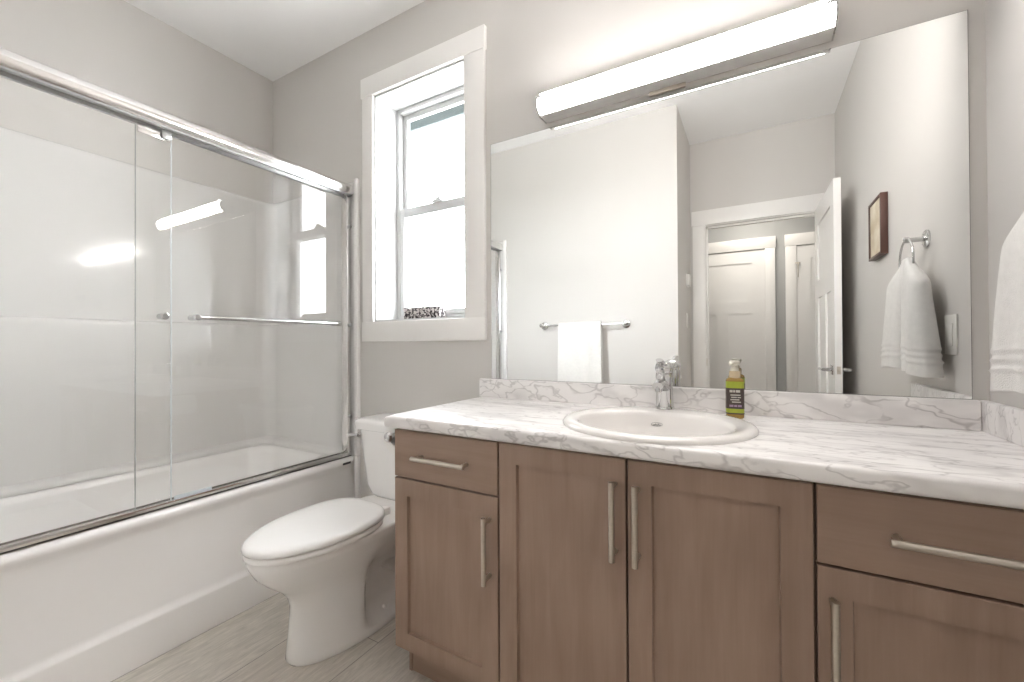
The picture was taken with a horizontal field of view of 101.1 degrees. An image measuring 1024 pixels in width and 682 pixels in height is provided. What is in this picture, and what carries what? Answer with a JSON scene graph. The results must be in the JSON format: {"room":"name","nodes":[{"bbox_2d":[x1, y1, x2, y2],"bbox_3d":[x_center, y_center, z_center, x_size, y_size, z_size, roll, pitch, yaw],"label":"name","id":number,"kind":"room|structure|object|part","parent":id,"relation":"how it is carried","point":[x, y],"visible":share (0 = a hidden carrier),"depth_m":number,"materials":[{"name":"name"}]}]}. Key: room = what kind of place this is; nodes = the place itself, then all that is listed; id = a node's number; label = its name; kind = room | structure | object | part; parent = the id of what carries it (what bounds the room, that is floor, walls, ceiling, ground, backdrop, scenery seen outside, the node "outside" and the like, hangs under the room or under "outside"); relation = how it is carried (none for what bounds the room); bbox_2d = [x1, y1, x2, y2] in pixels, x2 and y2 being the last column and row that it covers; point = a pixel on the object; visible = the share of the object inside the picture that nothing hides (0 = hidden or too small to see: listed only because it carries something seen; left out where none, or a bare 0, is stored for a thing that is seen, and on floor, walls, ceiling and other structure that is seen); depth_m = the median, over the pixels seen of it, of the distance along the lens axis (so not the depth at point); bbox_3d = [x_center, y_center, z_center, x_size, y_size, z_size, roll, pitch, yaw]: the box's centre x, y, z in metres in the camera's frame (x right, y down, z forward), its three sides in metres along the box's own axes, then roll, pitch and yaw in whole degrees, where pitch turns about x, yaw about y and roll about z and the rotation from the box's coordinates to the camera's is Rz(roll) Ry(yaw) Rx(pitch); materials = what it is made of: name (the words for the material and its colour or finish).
{"room":"bathroom","nodes":[
{"label":"bathroom","id":0,"kind":"room"},
{"bbox_2d":[0,0,272,202],"bbox_3d":[-1.953,-0.251,1.925,0.120,2.741,1.674,0,0,30],"label":"wall","id":1,"kind":"structure","parent":0,"point":[116,46],"depth_m":2.03,"materials":[{"name":"beige paint"}]},
{"bbox_2d":[0,126,360,498],"bbox_3d":[-1.528,-0.127,1.751,0.786,1.462,1.553,0,0,30],"label":"tub surround","id":2,"kind":"object","parent":1,"relation":"attached to","point":[67,213],"visible":0.91,"depth_m":2.05,"materials":[{"name":"white plastic"}]},
{"bbox_2d":[111,593,435,681],"bbox_3d":[-0.588,1.131,0.171,4.208,0.060,3.760,0,0,30],"label":"floor","id":3,"kind":"structure","parent":0,"point":[250,646],"depth_m":1.47,"materials":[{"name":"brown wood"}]},
{"bbox_2d":[0,444,359,681],"bbox_3d":[-1.523,0.861,1.745,0.782,0.511,1.553,0,0,30],"label":"bathtub","id":4,"kind":"object","parent":3,"relation":"on","point":[100,604],"visible":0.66,"depth_m":1.54,"materials":[{"name":"white ceramic"}]},
{"bbox_2d":[0,47,352,554],"bbox_3d":[-1.230,-0.114,1.581,0.082,1.437,1.504,0,0,30],"label":"shower door","id":5,"kind":"structure","parent":4,"relation":"on","point":[151,121],"depth_m":1.57,"materials":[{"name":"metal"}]},
{"bbox_3d":[-1.250,-0.089,1.508,0.044,0.026,0.026,0,0,30],"label":"knob","id":6,"kind":"part","parent":5,"relation":"part of","materials":[{"name":"silver metal"}]},
{"bbox_3d":[-1.242,-0.804,1.590,0.064,0.056,1.504,0,0,30],"label":"rail","id":7,"kind":"part","parent":5,"relation":"part of","materials":[{"name":"metal"}]},
{"bbox_2d":[241,413,397,666],"bbox_3d":[-0.642,0.733,1.665,0.465,0.757,0.790,0,0,30],"label":"toilet","id":8,"kind":"object","parent":3,"relation":"on","point":[333,561],"visible":0.76,"depth_m":1.50,"materials":[{"name":"white ceramic"}]},
{"bbox_3d":[-0.716,0.696,1.530,0.350,0.018,0.477,0,0,30],"label":"seat","id":9,"kind":"part","parent":8,"relation":"part of","materials":[{"name":"white plastic"}]},
{"bbox_3d":[-0.714,0.668,1.533,0.352,0.030,0.490,0,0,30],"label":"lid","id":10,"kind":"part","parent":8,"relation":"part of","materials":[{"name":"white plastic"}]},
{"bbox_3d":[-0.722,0.430,1.933,0.066,0.026,0.030,0,0,30],"label":"flush lever","id":11,"kind":"part","parent":8,"relation":"part of","materials":[{"name":"silver metal"}]},
{"bbox_3d":[-0.497,0.379,1.918,0.458,0.048,0.209,0,0,30],"label":"tank lid","id":12,"kind":"part","parent":8,"relation":"part of","materials":[{"name":"white ceramic"}]},
{"bbox_3d":[-0.491,0.560,1.925,0.420,0.312,0.189,0,0,30],"label":"tank","id":13,"kind":"part","parent":8,"relation":"part of","materials":[{"name":"white ceramic"}]},
{"bbox_2d":[395,428,499,681],"bbox_3d":[-0.088,0.693,1.485,0.398,0.829,0.578,0,0,30],"label":"vanity cabinet","id":14,"kind":"object","parent":3,"relation":"on","point":[447,531],"visible":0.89,"depth_m":1.27,"materials":[{"name":"beige wood"}]},
{"bbox_2d":[384,432,394,441],"bbox_3d":[-0.363,0.323,1.469,0.051,0.052,0.175,-1,0,34],"label":"toilet paper holder","id":15,"kind":"object","parent":14,"relation":"attached to","point":[388,437],"visible":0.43,"depth_m":1.40,"materials":[{"name":"silver metal"}]},
{"bbox_2d":[384,427,396,453],"bbox_3d":[-0.375,0.334,1.476,0.103,0.103,0.102,0,0,30],"label":"toilet paper roll","id":16,"kind":"object","parent":15,"relation":"on","point":[390,446],"visible":0.17,"depth_m":1.44,"materials":[{"name":"white paper"}]},
{"bbox_3d":[-0.216,0.359,1.250,0.198,0.014,0.042,0,0,30],"label":"handle","id":17,"kind":"part","parent":14,"relation":"part of","materials":[{"name":"silver metal"}]},
{"bbox_3d":[-0.206,0.359,1.279,0.391,0.149,0.020,0,0,30],"label":"drawer","id":18,"kind":"part","parent":14,"relation":"part of","materials":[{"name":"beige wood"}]},
{"bbox_3d":[-0.072,0.579,1.167,0.014,0.184,0.042,0,0,30],"label":"handle","id":19,"kind":"part","parent":14,"relation":"part of","materials":[{"name":"silver metal"}]},
{"bbox_2d":[499,442,814,681],"bbox_3d":[0.399,0.689,1.207,0.718,0.829,0.578,0,0,30],"label":"vanity cabinet","id":20,"kind":"object","parent":3,"relation":"on","point":[664,572],"visible":0.91,"depth_m":0.97,"materials":[{"name":"brown wood"}]},
{"bbox_3d":[0.122,0.631,1.091,0.350,0.699,0.020,0,0,30],"label":"door","id":21,"kind":"part","parent":20,"relation":"part of","materials":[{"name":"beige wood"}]},
{"bbox_3d":[0.238,0.421,0.991,0.014,0.185,0.042,0,0,30],"label":"handle","id":22,"kind":"part","parent":20,"relation":"part of","materials":[{"name":"silver metal"}]},
{"bbox_3d":[0.284,0.422,0.965,0.014,0.183,0.042,0,0,30],"label":"handle","id":23,"kind":"part","parent":20,"relation":"part of","materials":[{"name":"silver metal"}]},
{"bbox_2d":[384,378,1023,508],"bbox_3d":[0.403,0.215,1.218,1.559,0.116,0.562,0,0,30],"label":"countertop","id":24,"kind":"structure","parent":20,"relation":"on","point":[972,451],"depth_m":1.05,"materials":[{"name":"white stone"}]},
{"bbox_2d":[562,406,758,478],"bbox_3d":[0.402,0.300,1.193,0.516,0.160,0.506,0,0,30],"label":"sink","id":25,"kind":"object","parent":24,"relation":"in","point":[638,424],"visible":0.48,"depth_m":1.25,"materials":[{"name":"white ceramic"}]},
{"bbox_2d":[652,358,674,409],"bbox_3d":[0.480,0.138,1.349,0.061,0.167,0.151,0,0,30],"label":"faucet","id":26,"kind":"object","parent":24,"relation":"on","point":[663,384],"visible":1,"depth_m":1.36,"materials":[{"name":"silver metal"}]},
{"bbox_3d":[0.473,0.144,1.335,0.044,0.051,0.119,0,0,30],"label":"spout","id":27,"kind":"part","parent":26,"relation":"part of","materials":[{"name":"silver metal"}]},
{"bbox_3d":[0.485,0.078,1.358,0.057,0.048,0.110,0,0,30],"label":"lever","id":28,"kind":"part","parent":26,"relation":"part of","materials":[{"name":"silver metal"}]},
{"bbox_2d":[725,360,744,418],"bbox_3d":[0.677,0.146,1.279,0.051,0.174,0.050,0,0,20],"label":"soap bottle","id":29,"kind":"object","parent":24,"relation":"on","point":[734,389],"visible":0.99,"depth_m":1.27,"materials":[{"name":"green plastic"}]},
{"bbox_3d":[0.435,0.629,0.912,0.358,0.699,0.020,0,0,30],"label":"door","id":30,"kind":"part","parent":20,"relation":"part of","materials":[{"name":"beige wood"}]},
{"bbox_2d":[812,482,1023,681],"bbox_3d":[0.894,0.684,0.924,0.419,0.829,0.578,0,0,30],"label":"vanity cabinet","id":31,"kind":"object","parent":3,"relation":"on","point":[908,588],"visible":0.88,"depth_m":0.75,"materials":[{"name":"brown wood"}]},
{"bbox_3d":[0.601,0.572,0.784,0.014,0.186,0.042,0,0,30],"label":"handle","id":32,"kind":"part","parent":31,"relation":"part of","materials":[{"name":"silver metal"}]},
{"bbox_3d":[0.759,0.351,0.729,0.379,0.149,0.020,0,0,30],"label":"drawer","id":33,"kind":"part","parent":31,"relation":"part of","materials":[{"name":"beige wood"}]},
{"bbox_3d":[0.761,0.703,0.726,0.379,0.544,0.020,0,0,30],"label":"door","id":34,"kind":"part","parent":31,"relation":"part of","materials":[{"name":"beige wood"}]},
{"bbox_3d":[0.753,0.351,0.698,0.198,0.014,0.042,0,0,30],"label":"handle","id":35,"kind":"part","parent":31,"relation":"part of","materials":[{"name":"silver metal"}]},
{"bbox_2d":[124,0,424,80],"bbox_3d":[-0.675,-1.664,0.923,3.354,0.060,2.555,0,0,30],"label":"ceiling","id":36,"kind":"structure","parent":0,"point":[273,39],"depth_m":2.16,"materials":[{"name":"paint"}]},
{"bbox_2d":[273,0,989,497],"bbox_3d":[-0.084,-0.260,1.937,3.354,2.741,0.200,0,0,30],"label":"wall","id":37,"kind":"structure","parent":0,"point":[535,47],"depth_m":1.78,"materials":[{"name":"beige paint"}]},
{"bbox_2d":[360,24,486,341],"bbox_3d":[-0.400,-0.685,2.107,0.776,1.370,0.221,0,0,30],"label":"window","id":38,"kind":"structure","parent":37,"relation":"in","point":[451,73],"depth_m":2.14,"materials":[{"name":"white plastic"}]},
{"bbox_2d":[403,306,446,318],"bbox_3d":[-0.447,-0.141,2.150,0.241,0.064,0.058,0,0,30],"label":"storage box","id":39,"kind":"object","parent":38,"relation":"on","point":[427,311],"visible":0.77,"depth_m":2.11,"materials":[{"name":"multicoloured"}]},
{"bbox_3d":[-0.447,-0.164,2.151,0.241,0.018,0.058,0,0,30],"label":"box lid","id":40,"kind":"part","parent":39,"relation":"part of","materials":[{"name":"white"}]},
{"bbox_3d":[-0.371,-0.684,2.186,0.564,1.151,0.055,0,0,30],"label":"frame","id":41,"kind":"part","parent":38,"relation":"part of","materials":[{"name":"white plastic"}]},
{"bbox_3d":[-0.376,-0.418,2.173,0.520,0.598,0.024,0,0,30],"label":"sash","id":42,"kind":"part","parent":38,"relation":"part of","materials":[{"name":"white plastic"}]},
{"bbox_3d":[-0.365,-0.950,2.199,0.520,0.576,0.023,0,0,30],"label":"sash","id":43,"kind":"part","parent":38,"relation":"part of","materials":[{"name":"white plastic"}]},
{"bbox_2d":[535,0,838,123],"bbox_3d":[0.516,-0.915,1.426,0.929,0.102,0.096,0,0,30],"label":"vanity light","id":44,"kind":"object","parent":37,"relation":"attached to","point":[814,24],"visible":1,"depth_m":1.35,"materials":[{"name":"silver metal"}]},
{"bbox_3d":[0.538,-0.914,1.462,0.120,0.101,0.011,0,0,30],"label":"mount plate","id":45,"kind":"part","parent":44,"relation":"part of","materials":[{"name":"silver metal"}]},
{"bbox_2d":[479,378,981,430],"bbox_3d":[0.530,0.197,1.458,1.538,0.078,0.019,0,0,30],"label":"backsplash","id":46,"kind":"structure","parent":37,"relation":"attached to","point":[955,414],"depth_m":1.28,"materials":[{"name":"white stone"}]},
{"bbox_2d":[490,10,972,399],"bbox_3d":[0.549,-0.349,1.457,1.471,1.013,0.006,0,0,30],"label":"wall mirror","id":47,"kind":"object","parent":37,"relation":"attached to","point":[803,222],"visible":0.93,"depth_m":1.32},
{"bbox_2d":[985,0,1023,408],"bbox_3d":[0.687,-0.276,0.026,0.120,2.741,2.355,0,0,30],"label":"wall","id":48,"kind":"structure","parent":0,"point":[1004,19],"depth_m":1.01,"materials":[{"name":"beige paint"}]},
{"bbox_3d":[0.974,-0.294,0.717,0.065,0.180,0.157,0,0,30],"label":"towel ring","id":49,"kind":"object","parent":48,"relation":"attached to","visible":0},
{"bbox_2d":[988,212,1023,393],"bbox_3d":[0.967,-0.089,0.755,0.088,0.397,0.400,-1,0,33],"label":"hand towel","id":50,"kind":"object","parent":49,"relation":"hanging from","point":[1006,370],"visible":1,"depth_m":0.83,"materials":[{"name":"white fabric"}]},
{"label":"outside","id":51,"kind":"structure","parent":0,"visible":0},
{"bbox_2d":[410,103,463,133],"bbox_3d":[0.124,-1.657,2.260,4.400,0.265,0.560,0,0,30],"label":"eave","id":52,"kind":"object","parent":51,"point":[455,112],"depth_m":2.92}
]}

